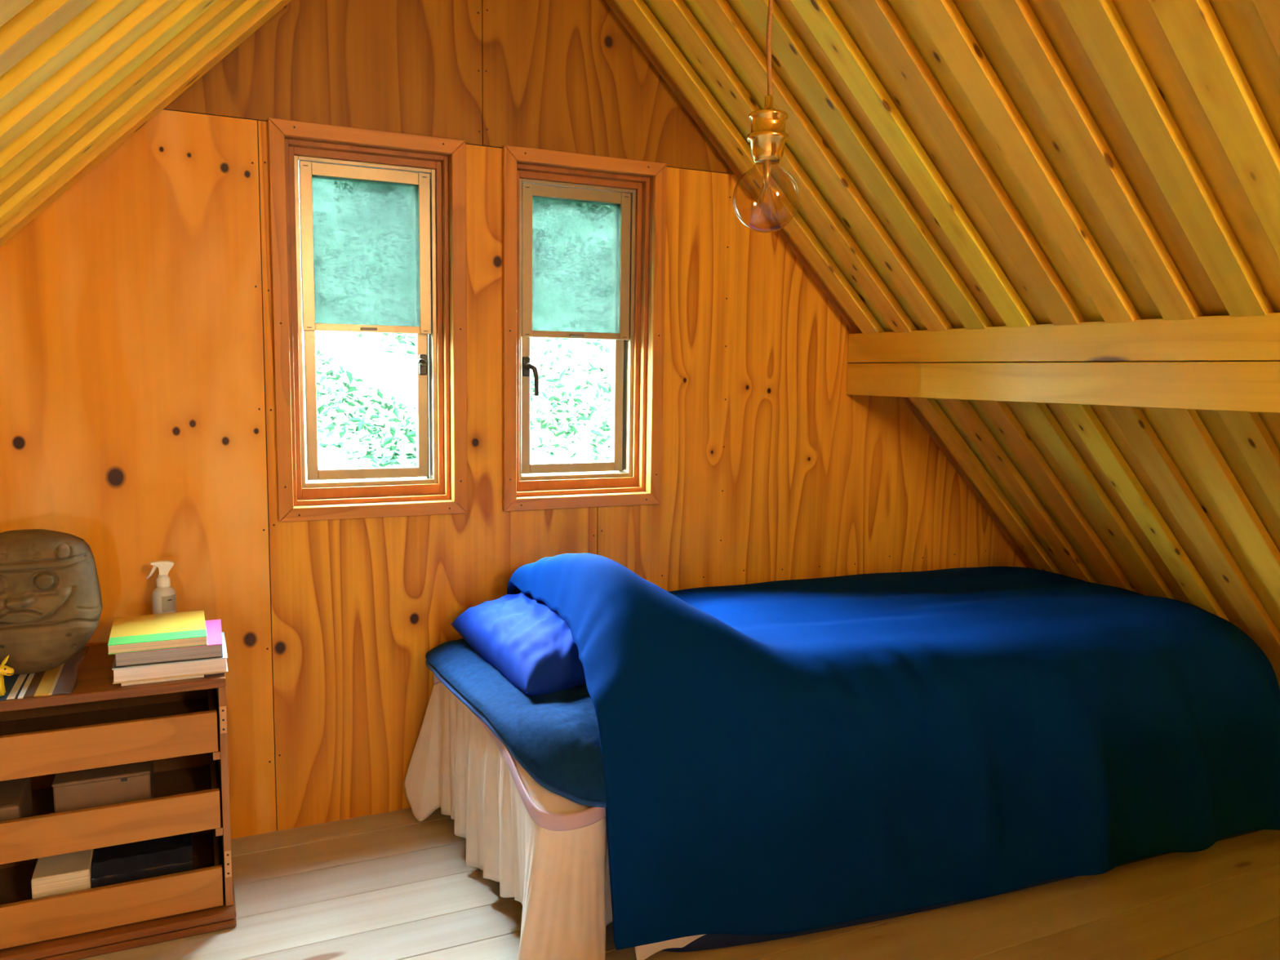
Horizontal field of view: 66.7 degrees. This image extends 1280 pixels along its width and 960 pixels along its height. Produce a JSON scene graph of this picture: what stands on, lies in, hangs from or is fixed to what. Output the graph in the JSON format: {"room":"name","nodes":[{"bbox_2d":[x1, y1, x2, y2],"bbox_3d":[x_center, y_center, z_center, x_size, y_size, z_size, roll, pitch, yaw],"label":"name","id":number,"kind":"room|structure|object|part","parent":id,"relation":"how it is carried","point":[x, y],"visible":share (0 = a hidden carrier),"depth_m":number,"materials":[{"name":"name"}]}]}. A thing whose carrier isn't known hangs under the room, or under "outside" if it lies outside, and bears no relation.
{"room":"attic bedroom","nodes":[
{"label":"attic bedroom","id":0,"kind":"room"},
{"bbox_2d":[0,0,291,247],"bbox_3d":[-0.745,-0.017,-0.174,2.984,2.984,5.260,-2,7,-25],"label":"ceiling","id":1,"kind":"structure","parent":0,"point":[79,78],"depth_m":1.75,"materials":[{"name":"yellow wood"}]},
{"bbox_2d":[0,0,1028,839],"bbox_3d":[-0.485,-0.346,2.729,5.380,2.716,0.151,-2,7,-25],"label":"wall","id":2,"kind":"structure","parent":0,"point":[138,420],"depth_m":2.58,"materials":[{"name":"brown wood"}]},
{"bbox_2d":[267,117,467,522],"bbox_3d":[-0.726,-0.404,2.600,0.490,0.997,0.168,-2,7,-25],"label":"window","id":3,"kind":"structure","parent":2,"relation":"in","point":[381,246],"depth_m":2.58,"materials":[{"name":"brown wood"}]},
{"bbox_3d":[-0.900,-0.389,2.438,0.037,0.994,0.018,-2,7,-25],"label":"casing","id":4,"kind":"part","parent":3,"relation":"part of","materials":[{"name":"brown wood"}]},
{"bbox_3d":[-0.910,-0.401,2.550,0.015,0.900,0.105,-2,7,-25],"label":"frame","id":5,"kind":"part","parent":3,"relation":"part of","materials":[{"name":"brown wood"}]},
{"bbox_3d":[-0.901,-0.407,2.561,0.011,0.852,0.092,-2,7,-25],"label":"frame","id":6,"kind":"part","parent":3,"relation":"part of","materials":[{"name":"brown wood"}]},
{"bbox_3d":[-0.735,-0.831,2.588,0.340,0.010,0.092,-2,7,-25],"label":"frame","id":7,"kind":"part","parent":3,"relation":"part of","materials":[{"name":"brown wood"}]},
{"bbox_3d":[-0.725,-0.609,2.583,0.334,0.428,0.018,-2,7,-25],"label":"screen frame","id":8,"kind":"part","parent":3,"relation":"part of","materials":[{"name":"brown wood"}]},
{"bbox_3d":[-0.733,-0.845,2.581,0.362,0.019,0.105,-2,7,-25],"label":"frame","id":9,"kind":"part","parent":3,"relation":"part of","materials":[{"name":"brown wood"}]},
{"bbox_3d":[-0.741,-0.414,2.634,0.324,0.822,0.030,-2,7,-25],"label":"sash","id":10,"kind":"part","parent":3,"relation":"part of","materials":[{"name":"brown wood"}]},
{"bbox_3d":[-0.687,-0.874,2.481,0.488,0.037,0.018,-2,7,-25],"label":"casing","id":11,"kind":"part","parent":3,"relation":"part of","materials":[{"name":"brown wood"}]},
{"bbox_3d":[-0.748,0.004,2.680,0.340,0.012,0.092,-2,7,-25],"label":"frame","id":12,"kind":"part","parent":3,"relation":"part of","materials":[{"name":"brown wood"}]},
{"bbox_3d":[-0.745,0.026,2.677,0.362,0.029,0.105,-2,7,-25],"label":"frame","id":13,"kind":"part","parent":3,"relation":"part of","materials":[{"name":"brown wood"}]},
{"bbox_3d":[-0.702,0.082,2.586,0.488,0.035,0.018,-2,7,-25],"label":"casing","id":14,"kind":"part","parent":3,"relation":"part of","materials":[{"name":"brown wood"}]},
{"bbox_3d":[-0.597,-0.322,2.663,0.030,0.021,0.041,-2,7,-25],"label":"lever","id":15,"kind":"part","parent":3,"relation":"part of","materials":[{"name":"metal"}]},
{"bbox_3d":[-0.600,-0.319,2.688,0.022,0.057,0.011,-2,7,-25],"label":"handle","id":16,"kind":"part","parent":3,"relation":"part of","materials":[{"name":"brown metal"}]},
{"bbox_3d":[-0.582,-0.419,2.708,0.011,0.852,0.092,-2,7,-25],"label":"frame","id":17,"kind":"part","parent":3,"relation":"part of","materials":[{"name":"brown wood"}]},
{"bbox_3d":[-0.568,-0.413,2.708,0.015,0.900,0.105,-2,7,-25],"label":"frame","id":18,"kind":"part","parent":3,"relation":"part of","materials":[{"name":"brown wood"}]},
{"bbox_3d":[-0.489,-0.404,2.628,0.037,0.994,0.018,-2,7,-25],"label":"casing","id":19,"kind":"part","parent":3,"relation":"part of","materials":[{"name":"brown wood"}]},
{"bbox_2d":[502,145,666,511],"bbox_3d":[-0.186,-0.424,2.849,0.490,0.997,0.168,-2,7,-25],"label":"window","id":20,"kind":"structure","parent":2,"relation":"in","point":[584,236],"depth_m":2.84,"materials":[{"name":"brown wood"}]},
{"bbox_3d":[-0.360,-0.408,2.687,0.037,0.994,0.018,-2,7,-25],"label":"casing","id":21,"kind":"part","parent":20,"relation":"part of","materials":[{"name":"brown wood"}]},
{"bbox_3d":[-0.370,-0.420,2.799,0.015,0.900,0.105,-2,7,-25],"label":"frame","id":22,"kind":"part","parent":20,"relation":"part of","materials":[{"name":"brown wood"}]},
{"bbox_3d":[-0.361,-0.426,2.809,0.011,0.852,0.092,-2,7,-25],"label":"frame","id":23,"kind":"part","parent":20,"relation":"part of","materials":[{"name":"brown wood"}]},
{"bbox_3d":[-0.329,-0.328,2.813,0.022,0.057,0.011,-2,7,-25],"label":"handle","id":24,"kind":"part","parent":20,"relation":"part of","materials":[{"name":"brown metal"}]},
{"bbox_3d":[-0.313,-0.290,2.799,0.046,0.094,0.022,5,8,33],"label":"lever","id":25,"kind":"part","parent":20,"relation":"part of","materials":[{"name":"brown metal"}]},
{"bbox_3d":[-0.201,-0.433,2.882,0.324,0.822,0.030,-2,7,-25],"label":"sash","id":26,"kind":"part","parent":20,"relation":"part of","materials":[{"name":"brown metal"}]},
{"bbox_3d":[-0.208,-0.015,2.929,0.340,0.012,0.092,-2,7,-25],"label":"frame","id":27,"kind":"part","parent":20,"relation":"part of","materials":[{"name":"brown wood"}]},
{"bbox_3d":[-0.185,-0.628,2.831,0.334,0.428,0.018,-2,7,-25],"label":"screen frame","id":28,"kind":"part","parent":20,"relation":"part of","materials":[{"name":"brown metal"}]},
{"bbox_3d":[-0.206,0.006,2.925,0.362,0.029,0.105,-2,7,-25],"label":"frame","id":29,"kind":"part","parent":20,"relation":"part of","materials":[{"name":"brown wood"}]},
{"bbox_3d":[-0.196,-0.851,2.837,0.340,0.010,0.092,-2,7,-25],"label":"frame","id":30,"kind":"part","parent":20,"relation":"part of","materials":[{"name":"brown wood"}]},
{"bbox_3d":[-0.193,-0.864,2.829,0.362,0.019,0.105,-2,7,-25],"label":"frame","id":31,"kind":"part","parent":20,"relation":"part of","materials":[{"name":"brown wood"}]},
{"bbox_3d":[-0.162,0.062,2.834,0.488,0.035,0.018,-2,7,-25],"label":"casing","id":32,"kind":"part","parent":20,"relation":"part of","materials":[{"name":"brown wood"}]},
{"bbox_3d":[-0.147,-0.893,2.729,0.488,0.037,0.018,-2,7,-25],"label":"casing","id":33,"kind":"part","parent":20,"relation":"part of","materials":[{"name":"brown wood"}]},
{"bbox_3d":[-0.042,-0.438,2.956,0.011,0.852,0.092,-2,7,-25],"label":"frame","id":34,"kind":"part","parent":20,"relation":"part of","materials":[{"name":"brown wood"}]},
{"bbox_3d":[-0.028,-0.433,2.956,0.015,0.900,0.105,-2,7,-25],"label":"frame","id":35,"kind":"part","parent":20,"relation":"part of","materials":[{"name":"brown wood"}]},
{"bbox_3d":[0.051,-0.423,2.876,0.037,0.994,0.018,-2,7,-25],"label":"casing","id":36,"kind":"part","parent":20,"relation":"part of","materials":[{"name":"brown wood"}]},
{"bbox_2d":[604,0,1035,568],"bbox_3d":[0.765,-0.418,3.209,2.608,2.608,0.016,-2,7,-25],"label":"trim","id":37,"kind":"structure","parent":2,"relation":"attached to","point":[611,4],"depth_m":3.02,"materials":[{"name":"brown wood"}]},
{"bbox_2d":[635,933,706,959],"bbox_3d":[0.063,0.848,2.051,0.178,0.292,0.074,-1,7,-20],"label":"sheet","id":38,"kind":"object","parent":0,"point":[642,952],"visible":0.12,"depth_m":2.02,"materials":[{"name":"beige fabric"}]},
{"bbox_2d":[78,807,1279,959],"bbox_3d":[0.489,1.220,0.588,5.900,0.100,5.140,-2,7,-25],"label":"floor","id":39,"kind":"structure","parent":0,"point":[393,885],"depth_m":2.21,"materials":[{"name":"brown wood"}]},
{"bbox_2d":[0,644,236,959],"bbox_3d":[-1.338,0.696,2.115,0.819,0.554,0.419,-2,7,-25],"label":"chest","id":40,"kind":"object","parent":39,"relation":"on","point":[180,726],"visible":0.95,"depth_m":2.06,"materials":[{"name":"brown wood"}]},
{"bbox_2d":[0,777,32,821],"bbox_3d":[-1.389,0.707,2.039,0.175,0.089,0.160,-2,7,-25],"label":"case","id":41,"kind":"object","parent":40,"relation":"on","point":[15,795],"visible":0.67,"depth_m":2.05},
{"bbox_2d":[0,646,88,701],"bbox_3d":[-1.386,0.420,2.076,0.338,0.003,0.360,-2,7,-25],"label":"table runner","id":42,"kind":"object","parent":40,"relation":"on","point":[63,679],"visible":0.52,"depth_m":2.04,"materials":[{"name":"fabric"}]},
{"bbox_2d":[0,655,14,696],"bbox_3d":[-1.302,0.394,1.946,0.086,0.077,0.025,-2,7,-25],"label":"animal","id":43,"kind":"object","parent":42,"relation":"on","point":[6,670],"visible":1,"depth_m":1.95},
{"bbox_3d":[-1.283,0.413,1.949,0.014,0.038,0.011,-2,7,-25],"label":"leg","id":44,"kind":"part","parent":43,"relation":"part of","materials":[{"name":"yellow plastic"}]},
{"bbox_3d":[-1.289,0.412,1.962,0.014,0.038,0.011,-2,7,-25],"label":"leg","id":45,"kind":"part","parent":43,"relation":"part of","materials":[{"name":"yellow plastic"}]},
{"bbox_2d":[0,528,102,674],"bbox_3d":[-1.307,0.263,2.076,0.276,0.306,0.265,-2,7,-28],"label":"mask","id":46,"kind":"object","parent":42,"relation":"on","point":[51,602],"visible":0.94,"depth_m":2.02,"materials":[{"name":"brown wood"}]},
{"bbox_2d":[31,848,94,899],"bbox_3d":[-1.258,0.869,2.136,0.106,0.108,0.210,-2,7,-25],"label":"paper stack","id":47,"kind":"object","parent":40,"relation":"on","point":[58,874],"visible":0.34,"depth_m":2.05,"materials":[{"name":"beige paper"}]},
{"bbox_2d":[51,760,154,813],"bbox_3d":[-1.177,0.681,2.145,0.184,0.123,0.186,-2,7,-25],"label":"carton","id":48,"kind":"object","parent":40,"relation":"on","point":[131,782],"visible":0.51,"depth_m":2.07,"materials":[{"name":"beige cardboard"}]},
{"bbox_3d":[-1.176,0.623,2.139,0.184,0.006,0.184,-2,7,-25],"label":"lid","id":49,"kind":"part","parent":48,"relation":"part of","materials":[{"name":"beige cardboard"}]},
{"bbox_2d":[0,697,208,735],"bbox_3d":[-1.343,0.573,2.112,0.764,0.006,0.349,-2,7,-25],"label":"tray","id":50,"kind":"object","parent":40,"relation":"on","point":[145,708],"depth_m":2.29,"materials":[{"name":"brown wood"}]},
{"bbox_2d":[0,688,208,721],"bbox_3d":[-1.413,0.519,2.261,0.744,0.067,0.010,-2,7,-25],"label":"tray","id":51,"kind":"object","parent":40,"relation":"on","point":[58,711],"depth_m":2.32,"materials":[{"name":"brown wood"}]},
{"bbox_2d":[0,829,212,868],"bbox_3d":[-1.418,0.870,2.300,0.744,0.066,0.010,-2,7,-25],"label":"tray","id":52,"kind":"object","parent":40,"relation":"on","point":[20,864],"depth_m":2.29,"materials":[{"name":"brown wood"}]},
{"bbox_2d":[0,832,213,905],"bbox_3d":[-1.348,0.923,2.151,0.764,0.006,0.349,-2,7,-25],"label":"tray","id":53,"kind":"object","parent":40,"relation":"on","point":[15,877],"depth_m":2.25,"materials":[{"name":"brown wood"}]},
{"bbox_3d":[-1.265,0.555,1.944,0.772,0.089,0.015,-2,7,-25],"label":"drawer","id":54,"kind":"part","parent":40,"relation":"part of","materials":[{"name":"brown wood"}]},
{"bbox_3d":[-1.268,0.729,1.964,0.772,0.085,0.015,-2,7,-25],"label":"drawer","id":55,"kind":"part","parent":40,"relation":"part of","materials":[{"name":"brown wood"}]},
{"bbox_3d":[-1.271,0.906,1.983,0.772,0.088,0.015,-2,7,-25],"label":"drawer","id":56,"kind":"part","parent":40,"relation":"part of","materials":[{"name":"brown wood"}]},
{"bbox_2d":[91,832,193,888],"bbox_3d":[-1.120,0.864,2.202,0.196,0.108,0.216,-2,7,-25],"label":"box","id":57,"kind":"object","parent":40,"relation":"on","point":[147,859],"visible":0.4,"depth_m":2.13,"materials":[{"name":"black plastic"}]},
{"bbox_2d":[120,674,204,686],"bbox_3d":[-1.057,0.414,2.160,0.158,0.006,0.218,-2,7,-25],"label":"booklet","id":58,"kind":"object","parent":40,"relation":"on","point":[202,675],"visible":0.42,"depth_m":2.06,"materials":[{"name":"beige paper"}]},
{"bbox_2d":[111,631,227,684],"bbox_3d":[-1.043,0.393,2.167,0.222,0.033,0.223,-2,7,-25],"label":"book","id":59,"kind":"object","parent":58,"relation":"on","point":[212,665],"visible":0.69,"depth_m":2.07,"materials":[{"name":"white paper"}]},
{"bbox_2d":[113,619,222,667],"bbox_3d":[-1.046,0.361,2.168,0.208,0.030,0.226,-2,7,-24],"label":"book","id":60,"kind":"object","parent":59,"relation":"on","point":[213,649],"visible":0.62,"depth_m":2.08,"materials":[{"name":"beige paper"}]},
{"bbox_2d":[107,609,207,654],"bbox_3d":[-1.069,0.336,2.162,0.188,0.020,0.248,-2,7,-25],"label":"book","id":61,"kind":"object","parent":60,"relation":"on","point":[135,633],"visible":1,"depth_m":2.11,"materials":[{"name":"yellow paper"}]},
{"bbox_2d":[146,560,176,614],"bbox_3d":[-1.131,0.295,2.311,0.054,0.208,0.051,3,7,18],"label":"spray bottle","id":62,"kind":"object","parent":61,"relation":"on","point":[163,597],"visible":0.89,"depth_m":2.29,"materials":[{"name":"white plastic"}]},
{"bbox_2d":[209,752,217,789],"bbox_3d":[-1.002,0.699,2.285,0.010,0.063,0.349,-2,7,-25],"label":"tray","id":63,"kind":"object","parent":40,"relation":"on","point":[213,763],"depth_m":2.27,"materials":[{"name":"brown wood"}]},
{"bbox_2d":[212,828,219,866],"bbox_3d":[-1.005,0.875,2.304,0.010,0.066,0.349,-2,7,-25],"label":"tray","id":64,"kind":"object","parent":40,"relation":"on","point":[215,840],"depth_m":2.27,"materials":[{"name":"brown wood"}]},
{"bbox_3d":[-0.990,0.581,2.264,0.015,0.017,0.343,-2,7,-25],"label":"runner rail","id":65,"kind":"part","parent":40,"relation":"part of","materials":[{"name":"brown wood"}]},
{"bbox_3d":[-0.993,0.753,2.283,0.015,0.017,0.343,-2,7,-25],"label":"runner rail","id":66,"kind":"part","parent":40,"relation":"part of","materials":[{"name":"brown wood"}]},
{"bbox_3d":[-0.900,0.518,2.100,0.014,0.060,0.003,-2,7,-25],"label":"latch plate","id":67,"kind":"part","parent":40,"relation":"part of","materials":[{"name":"metal"}]},
{"bbox_3d":[-0.905,0.843,2.136,0.014,0.061,0.003,-2,7,-25],"label":"latch plate","id":68,"kind":"part","parent":40,"relation":"part of","materials":[{"name":"metal"}]},
{"bbox_2d":[661,829,1262,951],"bbox_3d":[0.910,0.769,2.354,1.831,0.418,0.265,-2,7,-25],"label":"bed","id":69,"kind":"object","parent":39,"relation":"on","point":[708,941],"visible":0.02,"depth_m":2.12,"materials":[{"name":"brown wood"}]},
{"bbox_2d":[506,552,1279,950],"bbox_3d":[0.722,0.541,2.658,2.018,0.754,1.120,-2,7,-25],"label":"duvet","id":70,"kind":"object","parent":69,"relation":"on","point":[780,757],"visible":1,"depth_m":2.25,"materials":[{"name":"blue fabric"}]},
{"bbox_2d":[613,0,1279,688],"bbox_3d":[1.952,-0.113,1.066,2.984,2.984,5.260,-2,7,-25],"label":"ceiling","id":71,"kind":"structure","parent":0,"point":[967,164],"depth_m":2.29,"materials":[{"name":"brown wood"}]},
{"bbox_2d":[733,0,799,232],"bbox_3d":[0.185,-0.936,1.308,0.093,1.181,0.093,-2,7,-25],"label":"pendant bulb","id":72,"kind":"object","parent":71,"relation":"hanging from","point":[767,137],"visible":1,"depth_m":1.34,"materials":[{"name":"gold metal"}]},
{"bbox_3d":[0.177,-0.400,1.367,0.093,0.102,0.093,-2,7,-25],"label":"globe","id":73,"kind":"part","parent":72,"relation":"part of"},
{"bbox_2d":[746,94,788,164],"bbox_3d":[0.179,-0.490,1.357,0.058,0.090,0.058,-2,7,-25],"label":"socket","id":74,"kind":"object","parent":72,"relation":"attached to","point":[767,137],"depth_m":1.34,"materials":[{"name":"gold metal"}]},
{"bbox_3d":[0.181,-1.024,1.296,0.021,1.003,0.010,-2,7,-25],"label":"cord","id":75,"kind":"part","parent":72,"relation":"part of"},
{"bbox_2d":[846,361,1279,413],"bbox_3d":[1.789,-0.075,1.017,0.191,0.102,4.897,-2,7,-25],"label":"beam","id":76,"kind":"structure","parent":71,"relation":"attached to","point":[1225,386],"depth_m":2.32,"materials":[{"name":"brown wood"}]},
{"bbox_2d":[847,312,1279,363],"bbox_3d":[1.743,-0.173,0.985,0.086,0.094,4.897,-2,7,-25],"label":"beam","id":77,"kind":"structure","parent":76,"relation":"on","point":[1221,338],"depth_m":2.33,"materials":[{"name":"brown wood"}]},
{"label":"outside","id":78,"kind":"structure","parent":0,"visible":0},
{"bbox_2d":[297,166,611,479],"bbox_3d":[-4.362,-4.887,13.896,32.000,12.232,23.500,-2,7,-25],"label":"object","id":79,"kind":"structure","parent":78,"point":[393,373],"depth_m":8.93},
{"bbox_2d":[298,199,611,467],"bbox_3d":[0.855,-2.190,11.359,16.813,6.467,11.120,-2,7,-25],"label":"foliage","id":80,"kind":"object","parent":79,"relation":"on","point":[575,408],"visible":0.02,"depth_m":8.19,"materials":[{"name":"green plant"}]},
{"bbox_3d":[0.561,0.716,2.776,2.030,0.425,0.715,-2,7,-25],"label":"bed","id":81,"kind":"object","parent":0,"visible":0},
{"bbox_2d":[404,673,613,959],"bbox_3d":[-0.193,0.740,2.390,0.603,0.446,0.878,-2,7,-25],"label":"bed skirt","id":82,"kind":"object","parent":81,"relation":"on","point":[546,851],"visible":0.64,"depth_m":2.05,"materials":[{"name":"beige fabric"}]},
{"bbox_2d":[425,638,606,807],"bbox_3d":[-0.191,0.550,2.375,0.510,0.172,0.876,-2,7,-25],"label":"mattress","id":83,"kind":"object","parent":82,"relation":"on","point":[554,737],"visible":0.27,"depth_m":2.08,"materials":[{"name":"blue fabric"}]},
{"bbox_2d":[450,591,586,695],"bbox_3d":[-0.252,0.402,2.459,0.296,0.181,0.552,-3,7,-29],"label":"pillow","id":84,"kind":"object","parent":83,"relation":"on","point":[529,643],"visible":0.74,"depth_m":2.31,"materials":[{"name":"blue fabric"}]}
]}

